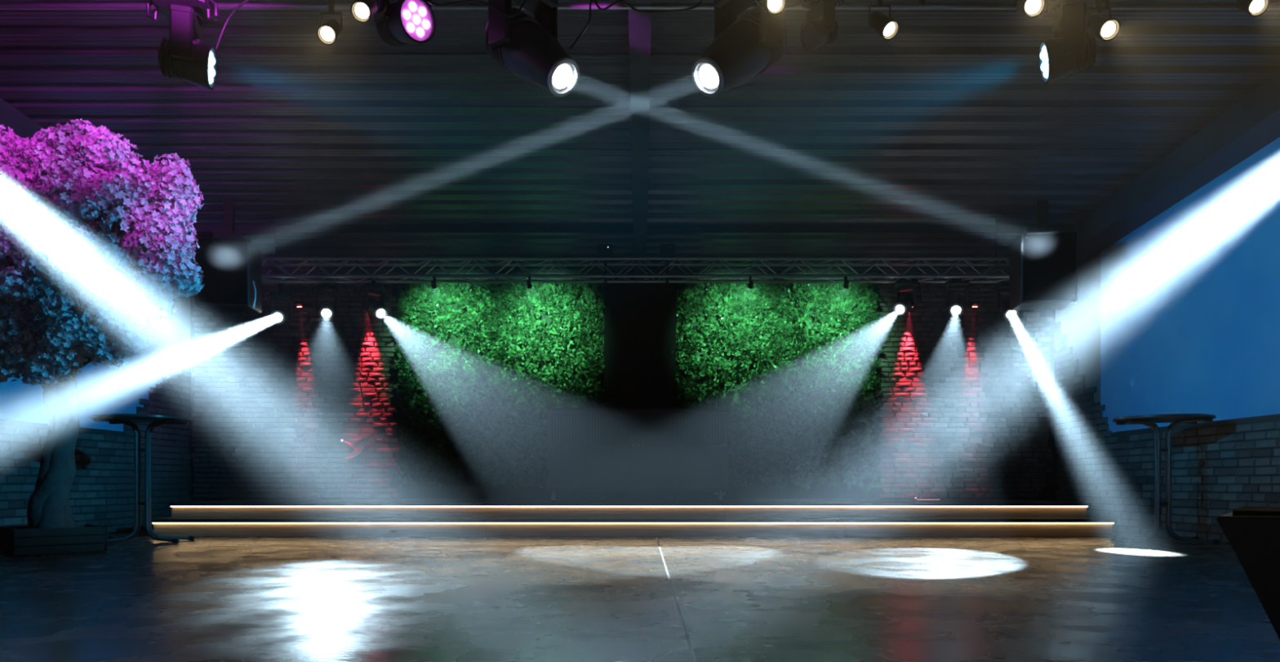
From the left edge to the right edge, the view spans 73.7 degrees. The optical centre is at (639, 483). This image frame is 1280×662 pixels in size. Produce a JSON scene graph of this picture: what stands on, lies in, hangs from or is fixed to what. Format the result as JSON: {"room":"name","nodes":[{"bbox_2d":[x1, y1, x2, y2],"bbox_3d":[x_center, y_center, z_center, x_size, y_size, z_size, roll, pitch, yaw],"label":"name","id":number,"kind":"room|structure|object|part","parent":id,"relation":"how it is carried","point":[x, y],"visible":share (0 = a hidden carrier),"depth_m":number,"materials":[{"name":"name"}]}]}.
{"room":"event venue","nodes":[
{"label":"event venue","id":0,"kind":"room"},
{"bbox_2d":[0,208,191,543],"bbox_3d":[-5.984,-1.675,4.900,0.233,4.450,13.000,0,0,0],"label":"wall","id":1,"kind":"structure","parent":0,"point":[157,381],"depth_m":9.59,"materials":[{"name":"grey brick"}]},
{"bbox_2d":[190,260,1055,502],"bbox_3d":[-0.225,-1.260,11.278,11.350,3.620,0.244,0,0,0],"label":"wall","id":2,"kind":"structure","parent":0,"point":[968,411],"depth_m":11.17,"materials":[{"name":"grey"}]},
{"bbox_2d":[0,97,197,260],"bbox_3d":[-5.390,-3.270,4.800,0.040,1.260,12.800,0,0,0],"label":"trim","id":3,"kind":"structure","parent":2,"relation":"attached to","point":[22,126],"depth_m":7.36,"materials":[{"name":"paint"}]},
{"bbox_2d":[294,302,306,307],"bbox_3d":[-4.397,-2.309,11.070,0.080,0.062,0.200,0,0,0],"label":"wall lamp","id":4,"kind":"object","parent":2,"relation":"attached to","point":[300,304],"visible":1,"depth_m":11.02,"materials":[{"name":"black"}]},
{"bbox_2d":[341,434,373,458],"bbox_3d":[-3.658,-0.490,11.099,0.416,0.320,0.137,0,0,0],"label":"wall ornament","id":5,"kind":"object","parent":2,"relation":"attached to","point":[358,446],"visible":1,"depth_m":11.09,"materials":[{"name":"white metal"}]},
{"bbox_3d":[-0.225,-2.850,11.194,11.350,0.400,0.012,0,0,0],"label":"cladding panel","id":6,"kind":"part","parent":2,"relation":"part of","materials":[{"name":"black metal"}]},
{"bbox_2d":[388,277,886,497],"bbox_3d":[-0.023,-1.252,10.936,6.371,2.879,0.524,0,0,0],"label":"wall","id":7,"kind":"structure","parent":2,"relation":"attached to","point":[483,365],"depth_m":10.95,"materials":[{"name":"green"}]},
{"bbox_2d":[967,302,979,307],"bbox_3d":[4.323,-2.309,11.070,0.080,0.062,0.200,0,0,0],"label":"wall lamp","id":8,"kind":"object","parent":2,"relation":"attached to","point":[972,304],"visible":1,"depth_m":11.02,"materials":[{"name":"black metal"}]},
{"bbox_2d":[1073,71,1279,249],"bbox_3d":[5.090,-3.270,4.800,0.040,1.260,12.800,0,0,0],"label":"beam","id":9,"kind":"structure","parent":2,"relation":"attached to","point":[1262,104],"depth_m":7.89,"materials":[{"name":"paint"}]},
{"bbox_2d":[0,0,1279,256],"bbox_3d":[-0.225,-3.500,4.700,11.950,1.115,13.600,0,0,0],"label":"ceiling","id":10,"kind":"structure","parent":0,"point":[953,118],"depth_m":7.59,"materials":[{"name":"black"}]},
{"bbox_2d":[194,200,261,313],"bbox_3d":[-4.466,-2.504,9.307,0.601,1.207,0.450,0,0,-7],"label":"loudspeaker","id":11,"kind":"object","parent":10,"relation":"hanging from","point":[230,263],"visible":0.94,"depth_m":9.11,"materials":[{"name":"black plastic"}]},
{"bbox_2d":[195,238,247,304],"bbox_3d":[-4.460,-2.264,9.093,0.520,0.685,0.015,0,0,-7],"label":"grille","id":12,"kind":"object","parent":11,"relation":"attached to","point":[223,262],"depth_m":9.09,"materials":[{"name":"black metal"}]},
{"bbox_2d":[187,224,1073,233],"bbox_3d":[-0.150,-2.993,10.015,10.500,0.115,0.090,0,0,0],"label":"beam","id":13,"kind":"structure","parent":10,"relation":"attached to","point":[200,228],"depth_m":9.98,"materials":[{"name":"paint"}]},
{"bbox_2d":[261,218,1008,283],"bbox_3d":[-0.045,-2.694,9.825,8.822,0.718,0.300,0,0,0],"label":"lighting truss","id":14,"kind":"object","parent":10,"relation":"hanging from","point":[264,259],"visible":0.93,"depth_m":9.91,"materials":[{"name":"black metal"}]},
{"bbox_3d":[-4.200,-2.757,9.825,0.014,0.593,0.016,0,0,0],"label":"hanger rod","id":15,"kind":"part","parent":14,"relation":"part of","materials":[{"name":"paint"}]},
{"bbox_2d":[266,283,293,324],"bbox_3d":[-4.207,-2.102,9.966,0.296,0.539,0.364,0,0,0],"label":"light","id":16,"kind":"object","parent":14,"relation":"hanging from","point":[277,317],"visible":1,"depth_m":9.95,"materials":[{"name":"black"}]},
{"bbox_2d":[312,283,337,320],"bbox_3d":[-3.647,-2.127,9.954,0.269,0.490,0.359,0,0,-39],"label":"light","id":17,"kind":"object","parent":14,"relation":"hanging from","point":[326,290],"visible":1,"depth_m":9.91,"materials":[{"name":"black"}]},
{"bbox_2d":[360,280,387,320],"bbox_3d":[-3.065,-2.128,9.926,0.358,0.488,0.249,0,0,34],"label":"light","id":18,"kind":"object","parent":14,"relation":"hanging from","point":[377,309],"visible":1,"depth_m":9.87,"materials":[{"name":"black"}]},
{"bbox_2d":[431,275,436,288],"bbox_3d":[-2.330,-2.276,9.645,0.064,0.145,0.130,0,0,0],"label":"light","id":19,"kind":"object","parent":14,"relation":"attached to","point":[433,286],"visible":1,"depth_m":9.63,"materials":[{"name":"black metal"}]},
{"bbox_2d":[526,275,532,288],"bbox_3d":[-1.250,-2.276,9.645,0.064,0.145,0.130,0,0,0],"label":"light","id":20,"kind":"object","parent":14,"relation":"attached to","point":[529,286],"visible":1,"depth_m":9.62,"materials":[{"name":"black"}]},
{"bbox_2d":[597,244,613,285],"bbox_3d":[-0.392,-2.490,9.714,0.170,0.450,0.151,0,0,0],"label":"box","id":21,"kind":"object","parent":14,"relation":"attached to","point":[604,251],"visible":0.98,"depth_m":9.65,"materials":[{"name":"black plastic"}]},
{"bbox_2d":[599,245,611,255],"bbox_3d":[-0.392,-2.640,9.649,0.140,0.110,0.007,0,0,0],"label":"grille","id":22,"kind":"object","parent":21,"relation":"attached to","point":[603,250],"depth_m":9.65,"materials":[{"name":"black metal"}]},
{"bbox_3d":[-0.392,-2.415,9.720,0.030,0.300,0.040,0,0,0],"label":"stem","id":23,"kind":"part","parent":21,"relation":"part of","materials":[{"name":"black"}]},
{"bbox_2d":[659,244,675,285],"bbox_3d":[0.310,-2.490,9.714,0.170,0.450,0.151,0,0,0],"label":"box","id":24,"kind":"object","parent":14,"relation":"attached to","point":[666,251],"visible":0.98,"depth_m":9.65,"materials":[{"name":"black plastic"}]},
{"bbox_3d":[0.310,-2.415,9.720,0.030,0.300,0.040,0,0,0],"label":"stem","id":25,"kind":"part","parent":24,"relation":"part of","materials":[{"name":"black metal"}]},
{"bbox_2d":[661,245,673,255],"bbox_3d":[0.310,-2.640,9.649,0.140,0.110,0.007,0,0,0],"label":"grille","id":26,"kind":"object","parent":24,"relation":"attached to","point":[665,250],"depth_m":9.65,"materials":[{"name":"black"}]},
{"bbox_2d":[747,275,753,288],"bbox_3d":[1.250,-2.276,9.645,0.064,0.145,0.130,0,0,0],"label":"light","id":27,"kind":"object","parent":14,"relation":"attached to","point":[750,286],"visible":1,"depth_m":9.62,"materials":[{"name":"black metal"}]},
{"bbox_2d":[843,275,848,288],"bbox_3d":[2.330,-2.276,9.645,0.064,0.145,0.130,0,0,0],"label":"light","id":28,"kind":"object","parent":14,"relation":"attached to","point":[846,286],"visible":1,"depth_m":9.63,"materials":[{"name":"black metal"}]},
{"bbox_2d":[893,278,919,316],"bbox_3d":[3.070,-2.152,9.927,0.357,0.444,0.250,0,0,-35],"label":"light","id":29,"kind":"object","parent":14,"relation":"hanging from","point":[908,301],"visible":1,"depth_m":9.87,"materials":[{"name":"black"}]},
{"bbox_2d":[945,278,970,317],"bbox_3d":[3.676,-2.152,9.939,0.264,0.455,0.347,0,0,43],"label":"light","id":30,"kind":"object","parent":14,"relation":"hanging from","point":[957,301],"visible":1,"depth_m":9.89,"materials":[{"name":"black"}]},
{"bbox_3d":[4.100,-2.757,9.825,0.014,0.593,0.016,0,0,0],"label":"hanger rod","id":31,"kind":"part","parent":14,"relation":"part of","materials":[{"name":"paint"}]},
{"bbox_2d":[994,280,1018,320],"bbox_3d":[4.270,-2.127,9.934,0.278,0.490,0.328,0,0,31],"label":"light","id":32,"kind":"object","parent":14,"relation":"hanging from","point":[1002,287],"visible":0.68,"depth_m":9.90,"materials":[{"name":"black"}]},
{"bbox_2d":[627,0,652,274],"bbox_3d":[0.000,-3.260,4.790,0.150,1.280,12.780,0,0,0],"label":"beam","id":33,"kind":"structure","parent":10,"relation":"attached to","point":[639,23],"depth_m":6.82,"materials":[{"name":"paint"}]},
{"bbox_2d":[0,0,1279,9],"bbox_3d":[-0.100,-3.211,5.450,9.800,0.359,0.048,0,0,0],"label":"pipe","id":34,"kind":"object","parent":10,"relation":"hanging from","point":[922,5],"visible":0.6,"depth_m":5.44,"materials":[{"name":"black metal"}]},
{"bbox_2d":[798,0,844,50],"bbox_3d":[1.096,-2.833,5.224,0.264,0.365,0.219,0,0,-20],"label":"light","id":35,"kind":"object","parent":34,"relation":"hanging from","point":[815,33],"visible":0.97,"depth_m":5.18,"materials":[{"name":"black metal"}]},
{"bbox_3d":[1.224,-2.957,5.197,0.043,0.091,0.015,0,0,0],"label":"handle","id":36,"kind":"part","parent":35,"relation":"part of","materials":[{"name":"black plastic"}]},
{"bbox_2d":[1014,0,1045,17],"bbox_3d":[1.876,-2.590,4.112,0.123,0.740,0.198,0,0,0],"label":"spotlight","id":37,"kind":"object","parent":10,"relation":"hanging from","point":[1029,8],"visible":1,"depth_m":4.06,"materials":[{"name":"black"}]},
{"bbox_2d":[1008,200,1078,311],"bbox_3d":[4.413,-2.521,9.302,0.617,1.173,0.450,0,0,7],"label":"loudspeaker","id":38,"kind":"object","parent":10,"relation":"hanging from","point":[1043,259],"visible":1,"depth_m":9.10,"materials":[{"name":"black plastic"}]},
{"bbox_2d":[1023,232,1076,301],"bbox_3d":[4.366,-2.311,9.093,0.536,0.710,0.015,0,0,7],"label":"grille","id":39,"kind":"object","parent":38,"relation":"attached to","point":[1050,259],"depth_m":9.09,"materials":[{"name":"black fabric"}]},
{"bbox_2d":[1077,112,1279,266],"bbox_3d":[5.275,-3.280,4.800,0.350,1.240,12.800,0,0,0],"label":"beam","id":40,"kind":"structure","parent":10,"relation":"attached to","point":[1268,131],"depth_m":8.23,"materials":[{"name":"paint"}]},
{"bbox_3d":[-0.150,-3.196,4.695,10.313,0.483,0.340,0,0,0],"label":"lighting truss","id":41,"kind":"object","parent":10,"relation":"hanging from","visible":0},
{"bbox_2d":[146,0,221,89],"bbox_3d":[-2.491,-2.594,4.657,0.362,0.836,0.301,0,0,-20],"label":"light","id":42,"kind":"object","parent":41,"relation":"hanging from","point":[184,56],"visible":1,"depth_m":4.59,"materials":[{"name":"black metal"}]},
{"bbox_3d":[-2.639,-2.571,4.619,0.059,0.124,0.020,0,0,0],"label":"handle","id":43,"kind":"part","parent":42,"relation":"part of","materials":[{"name":"black plastic"}]},
{"bbox_3d":[-2.317,-2.571,4.619,0.059,0.124,0.020,0,0,0],"label":"handle","id":44,"kind":"part","parent":42,"relation":"part of","materials":[{"name":"black plastic"}]},
{"bbox_2d":[214,0,249,49],"bbox_3d":[-2.209,-2.553,4.708,0.283,0.306,0.022,0,0,6],"label":"power cable","id":45,"kind":"object","parent":42,"relation":"attached to","point":[244,1],"visible":1,"depth_m":4.71,"materials":[{"name":"black rubber"}]},
{"bbox_2d":[316,0,342,44],"bbox_3d":[-1.691,-2.668,4.652,0.120,0.584,0.191,0,0,0],"label":"spotlight","id":46,"kind":"object","parent":41,"relation":"hanging from","point":[327,33],"visible":1,"depth_m":4.62,"materials":[{"name":"black metal"}]},
{"bbox_2d":[350,0,379,22],"bbox_3d":[-1.397,-2.648,4.352,0.120,0.625,0.191,0,0,0],"label":"spotlight","id":47,"kind":"object","parent":41,"relation":"hanging from","point":[362,11],"visible":1,"depth_m":4.30,"materials":[{"name":"black"}]},
{"bbox_2d":[373,0,435,46],"bbox_3d":[-1.327,-2.726,4.772,0.404,0.572,0.331,0,0,0],"label":"light","id":48,"kind":"object","parent":41,"relation":"hanging from","point":[402,22],"visible":1,"depth_m":4.71,"materials":[{"name":"black"}]},
{"bbox_2d":[375,0,386,13],"bbox_3d":[-1.388,-2.546,4.522,0.093,0.140,0.068,0,0,0],"label":"power cable","id":49,"kind":"object","parent":48,"relation":"hanging from","point":[383,10],"visible":0.59,"depth_m":4.50,"materials":[{"name":"black rubber"}]},
{"bbox_3d":[-1.236,-2.562,4.709,0.042,0.209,0.212,0,0,38],"label":"led plate","id":50,"kind":"part","parent":48,"relation":"part of","materials":[{"name":"white"}]},
{"bbox_2d":[484,0,579,96],"bbox_3d":[-0.640,-2.582,4.840,0.607,0.860,0.481,0,0,0],"label":"light","id":51,"kind":"object","parent":41,"relation":"hanging from","point":[528,48],"visible":1,"depth_m":4.70,"materials":[{"name":"black metal"}]},
{"bbox_2d":[426,0,525,17],"bbox_3d":[-0.874,-2.539,4.523,0.565,0.157,0.065,0,0,0],"label":"power cable","id":52,"kind":"object","parent":51,"relation":"hanging from","point":[428,1],"visible":1,"depth_m":4.50,"materials":[{"name":"black rubber"}]},
{"bbox_2d":[568,0,592,49],"bbox_3d":[-0.315,-2.492,4.608,0.143,0.289,0.017,0,0,9],"label":"power cable","id":53,"kind":"object","parent":51,"relation":"attached to","point":[590,2],"visible":1,"depth_m":4.60,"materials":[{"name":"black rubber"}]},
{"bbox_2d":[692,0,786,96],"bbox_3d":[0.591,-2.582,4.840,0.607,0.860,0.481,0,0,0],"label":"light","id":54,"kind":"object","parent":41,"relation":"hanging from","point":[742,48],"visible":0.99,"depth_m":4.70,"materials":[{"name":"black metal"}]},
{"bbox_2d":[593,0,702,13],"bbox_3d":[0.043,-2.550,4.523,0.608,0.136,0.065,0,0,0],"label":"power cable","id":55,"kind":"object","parent":54,"relation":"hanging from","point":[595,1],"visible":1,"depth_m":4.50,"materials":[{"name":"black rubber"}]},
{"bbox_2d":[755,0,816,7],"bbox_3d":[0.809,-2.562,4.522,0.435,0.113,0.067,0,0,0],"label":"power cable","id":56,"kind":"object","parent":54,"relation":"hanging from","point":[756,1],"visible":0.64,"depth_m":4.50,"materials":[{"name":"black rubber"}]},
{"bbox_2d":[759,0,786,14],"bbox_3d":[0.668,-2.652,4.312,0.120,0.616,0.198,0,0,0],"label":"spotlight","id":57,"kind":"object","parent":41,"relation":"hanging from","point":[772,6],"visible":1,"depth_m":4.25,"materials":[{"name":"black"}]},
{"bbox_2d":[868,0,899,40],"bbox_3d":[1.321,-2.682,4.642,0.106,0.556,0.186,0,0,-31],"label":"spotlight","id":58,"kind":"object","parent":41,"relation":"hanging from","point":[886,27],"visible":1,"depth_m":4.62,"materials":[{"name":"black metal"}]},
{"bbox_2d":[1038,0,1108,84],"bbox_3d":[2.359,-2.610,4.659,0.362,0.804,0.303,0,0,20],"label":"light","id":59,"kind":"object","parent":41,"relation":"hanging from","point":[1072,49],"visible":0.95,"depth_m":4.59,"materials":[{"name":"black metal"}]},
{"bbox_3d":[2.184,-2.609,4.622,0.059,0.124,0.020,0,0,0],"label":"handle","id":60,"kind":"part","parent":59,"relation":"part of","materials":[{"name":"black plastic"}]},
{"bbox_3d":[2.506,-2.609,4.622,0.059,0.124,0.020,0,0,0],"label":"handle","id":61,"kind":"part","parent":59,"relation":"part of","materials":[{"name":"black plastic"}]},
{"bbox_2d":[1085,0,1120,41],"bbox_3d":[2.329,-2.587,4.306,0.120,0.746,0.195,0,0,0],"label":"spotlight","id":62,"kind":"object","parent":41,"relation":"hanging from","point":[1106,28],"visible":1,"depth_m":4.27,"materials":[{"name":"black metal"}]},
{"bbox_2d":[1235,0,1269,16],"bbox_3d":[3.337,-2.745,4.656,0.123,0.430,0.194,0,0,0],"label":"spotlight","id":63,"kind":"object","parent":41,"relation":"hanging from","point":[1252,7],"visible":1,"depth_m":4.61,"materials":[{"name":"black"}]},
{"bbox_2d":[0,528,1279,661],"bbox_3d":[-0.225,0.610,4.950,11.950,0.120,13.100,0,0,0],"label":"floor","id":64,"kind":"structure","parent":0,"point":[142,598],"depth_m":4.00,"materials":[{"name":"grey"}]},
{"bbox_2d":[0,524,107,555],"bbox_3d":[-4.740,0.446,6.900,0.620,0.199,0.620,0,0,-45],"label":"planter","id":65,"kind":"object","parent":64,"relation":"on","point":[15,540],"visible":1,"depth_m":6.68,"materials":[{"name":"grey soil"}]},
{"bbox_2d":[0,118,204,537],"bbox_3d":[-4.487,-1.242,7.037,2.246,3.482,1.761,0,0,0],"label":"blossom tree","id":66,"kind":"object","parent":65,"relation":"in","point":[91,301],"visible":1,"depth_m":6.45,"materials":[{"name":"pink plant"}]},
{"bbox_2d":[89,413,194,543],"bbox_3d":[-4.660,-0.037,8.000,0.830,1.175,0.830,0,0,-10],"label":"bar table","id":67,"kind":"object","parent":64,"relation":"on","point":[129,420],"visible":0.98,"depth_m":7.96,"materials":[{"name":"paint"}]},
{"bbox_3d":[-4.838,-0.029,7.859,0.374,1.141,0.048,0,0,-40],"label":"leg","id":68,"kind":"part","parent":67,"relation":"part of","materials":[{"name":"paint"}]},
{"bbox_3d":[-4.875,-0.029,8.071,0.374,1.141,0.048,0,0,20],"label":"leg","id":69,"kind":"part","parent":67,"relation":"part of","materials":[{"name":"paint"}]},
{"bbox_3d":[-4.445,-0.029,7.929,0.374,1.141,0.048,0,0,20],"label":"leg","id":70,"kind":"part","parent":67,"relation":"part of","materials":[{"name":"paint"}]},
{"bbox_3d":[-4.482,-0.029,8.141,0.374,1.141,0.048,0,0,-40],"label":"leg","id":71,"kind":"part","parent":67,"relation":"part of","materials":[{"name":"paint"}]},
{"bbox_2d":[151,498,1117,537],"bbox_3d":[-0.070,0.375,9.940,9.900,0.350,2.440,0,0,0],"label":"stage","id":72,"kind":"object","parent":64,"relation":"on","point":[256,517],"visible":0.92,"depth_m":8.79,"materials":[{"name":"black wood"}]},
{"bbox_2d":[546,408,729,502],"bbox_3d":[-0.020,-0.315,9.639,2.000,1.030,0.682,0,0,0],"label":"booth","id":73,"kind":"object","parent":72,"relation":"on","point":[569,467],"visible":1,"depth_m":9.32,"materials":[{"name":"black plastic"}]},
{"bbox_3d":[-1.005,-0.370,9.650,0.024,0.860,0.620,0,0,0],"label":"panel","id":74,"kind":"part","parent":73,"relation":"part of","materials":[{"name":"black plastic"}]},
{"bbox_3d":[-0.020,0.060,9.640,1.940,0.020,0.600,0,0,0],"label":"board","id":75,"kind":"part","parent":73,"relation":"part of","materials":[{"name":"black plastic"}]},
{"bbox_2d":[546,408,729,413],"bbox_3d":[-0.020,-0.818,9.650,2.000,0.025,0.660,0,0,0],"label":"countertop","id":76,"kind":"structure","parent":73,"relation":"on","point":[548,409],"depth_m":9.32,"materials":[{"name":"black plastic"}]},
{"bbox_3d":[-0.020,-0.175,9.328,1.940,0.461,0.016,0,0,0],"label":"panel","id":77,"kind":"part","parent":73,"relation":"part of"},
{"bbox_3d":[0.965,-0.370,9.650,0.024,0.860,0.620,0,0,0],"label":"panel","id":78,"kind":"part","parent":73,"relation":"part of","materials":[{"name":"black plastic"}]},
{"bbox_2d":[604,277,675,499],"bbox_3d":[0.000,-1.220,11.035,0.920,2.840,0.270,0,0,0],"label":"panel","id":79,"kind":"object","parent":72,"relation":"on","point":[640,329],"visible":0.57,"depth_m":10.90,"materials":[{"name":"black fabric"}]},
{"bbox_2d":[915,497,942,501],"bbox_3d":[3.362,0.180,9.948,0.315,0.040,0.044,0,0,0],"label":"light bar","id":80,"kind":"object","parent":72,"relation":"on","point":[916,499],"visible":1,"depth_m":9.93,"materials":[{"name":"black plastic"}]},
{"bbox_2d":[1110,413,1219,544],"bbox_3d":[4.900,-0.037,8.000,0.830,1.175,0.830,0,0,12],"label":"bar table","id":81,"kind":"object","parent":64,"relation":"on","point":[1148,420],"visible":1,"depth_m":7.96,"materials":[{"name":"paint"}]},
{"bbox_3d":[4.727,-0.029,8.147,0.374,1.141,0.048,0,0,42],"label":"leg","id":82,"kind":"part","parent":81,"relation":"part of","materials":[{"name":"paint"}]},
{"bbox_3d":[4.682,-0.029,7.936,0.374,1.141,0.048,0,0,-18],"label":"leg","id":83,"kind":"part","parent":81,"relation":"part of","materials":[{"name":"paint"}]},
{"bbox_3d":[5.118,-0.029,8.064,0.374,1.141,0.048,0,0,-18],"label":"leg","id":84,"kind":"part","parent":81,"relation":"part of","materials":[{"name":"paint"}]},
{"bbox_3d":[5.073,-0.029,7.853,0.374,1.141,0.048,0,0,42],"label":"leg","id":85,"kind":"part","parent":81,"relation":"part of","materials":[{"name":"paint"}]},
{"bbox_2d":[1216,506,1279,639],"bbox_3d":[1.851,0.306,1.951,0.850,0.487,0.560,0,0,38],"label":"stage monitor","id":86,"kind":"object","parent":64,"relation":"on","point":[1252,532],"visible":1,"depth_m":1.95,"materials":[{"name":"black plastic"}]},
{"bbox_2d":[1232,506,1279,516],"bbox_3d":[1.850,0.071,1.958,0.780,0.017,0.490,0,0,38],"label":"grille","id":87,"kind":"object","parent":86,"relation":"attached to","point":[1246,511],"depth_m":2.00,"materials":[{"name":"black metal"}]},
{"bbox_2d":[1054,137,1279,543],"bbox_3d":[5.534,-1.675,4.900,0.233,4.450,13.000,0,0,0],"label":"wall","id":88,"kind":"structure","parent":0,"point":[1180,314],"depth_m":8.57,"materials":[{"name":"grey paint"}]}
]}

